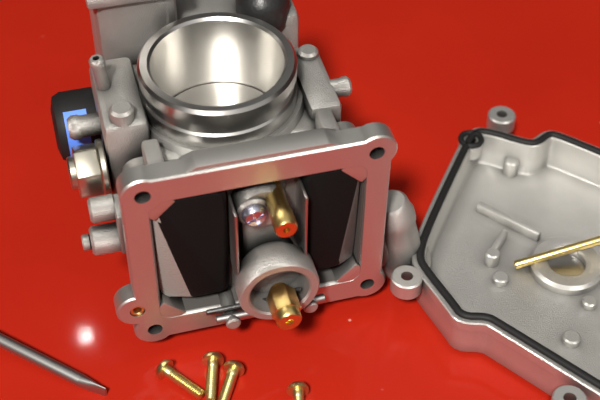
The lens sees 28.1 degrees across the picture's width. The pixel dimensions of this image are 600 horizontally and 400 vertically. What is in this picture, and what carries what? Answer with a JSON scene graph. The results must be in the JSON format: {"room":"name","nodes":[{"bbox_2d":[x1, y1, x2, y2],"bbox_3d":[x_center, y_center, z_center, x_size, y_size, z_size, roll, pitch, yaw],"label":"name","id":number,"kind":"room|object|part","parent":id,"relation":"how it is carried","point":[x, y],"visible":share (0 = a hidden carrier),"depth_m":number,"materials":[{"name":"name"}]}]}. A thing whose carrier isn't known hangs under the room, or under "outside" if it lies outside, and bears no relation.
{"room":"repair workshop","nodes":[
{"label":"repair workshop","id":0,"kind":"room"},
{"bbox_2d":[0,0,599,399],"bbox_3d":[0.000,-0.159,0.614,1.600,0.040,1.600,0,44,0],"label":"workbench","id":1,"kind":"object","parent":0,"point":[432,72],"depth_m":0.43,"materials":[{"name":"red paint"}]},
{"bbox_2d":[0,333,106,396],"bbox_3d":[-0.146,0.018,0.383,0.199,0.027,0.022,21,48,20],"label":"screwdriver","id":2,"kind":"object","parent":1,"relation":"on","point":[7,343],"visible":1,"depth_m":0.36,"materials":[{"name":"silver metal"}]},
{"bbox_2d":[155,359,204,399],"bbox_3d":[-0.035,0.053,0.360,0.017,0.007,0.007,23,48,22],"label":"screw","id":3,"kind":"object","parent":1,"relation":"on","point":[164,369],"visible":1,"depth_m":0.36,"materials":[{"name":"brown metal"}]},
{"bbox_2d":[202,351,223,399],"bbox_3d":[-0.027,0.053,0.360,0.007,0.007,0.017,4,44,4],"label":"screw","id":4,"kind":"object","parent":1,"relation":"on","point":[212,360],"visible":1,"depth_m":0.36,"materials":[{"name":"brown metal"}]},
{"bbox_2d":[218,360,244,399],"bbox_3d":[-0.022,0.055,0.358,0.007,0.007,0.017,14,46,14],"label":"screw","id":5,"kind":"object","parent":1,"relation":"on","point":[233,369],"visible":1,"depth_m":0.36,"materials":[{"name":"brown metal"}]},
{"bbox_2d":[50,0,430,341],"bbox_3d":[-0.027,-0.022,0.365,0.102,0.107,0.120,-27,50,-25],"label":"carburetor","id":6,"kind":"object","parent":1,"relation":"on","point":[222,157],"visible":1,"depth_m":0.35,"materials":[{"name":"silver metal"}]},
{"bbox_3d":[-0.024,-0.024,0.365,0.037,0.002,0.037,-11,45,-11],"label":"throttle plate","id":7,"kind":"part","parent":6,"relation":"part of","materials":[{"name":"silver metal"}]},
{"bbox_3d":[-0.024,0.027,0.369,0.005,0.005,0.030,-11,47,-11],"label":"pivot post","id":8,"kind":"part","parent":6,"relation":"part of","materials":[{"name":"metal"}]},
{"bbox_3d":[-0.001,0.023,0.374,0.005,0.005,0.029,-11,47,-11],"label":"pivot post","id":9,"kind":"part","parent":6,"relation":"part of","materials":[{"name":"silver metal"}]},
{"bbox_2d":[287,381,308,399],"bbox_3d":[0.000,0.061,0.352,0.007,0.007,0.017,-3,44,-3],"label":"screw","id":10,"kind":"object","parent":1,"relation":"on","point":[297,390],"visible":1,"depth_m":0.35,"materials":[{"name":"brown metal"}]},
{"bbox_2d":[390,106,599,399],"bbox_3d":[0.082,0.020,0.387,0.090,0.017,0.123,16,46,16],"label":"bowl","id":11,"kind":"object","parent":1,"relation":"on","point":[502,198],"visible":1,"depth_m":0.39,"materials":[{"name":"metal"}]},
{"bbox_2d":[514,236,599,268],"bbox_3d":[0.111,0.009,0.391,0.084,0.019,0.003,-9,45,-9],"label":"needle","id":12,"kind":"object","parent":11,"relation":"in","point":[594,241],"visible":1,"depth_m":0.39,"materials":[{"name":"brown metal"}]}
]}

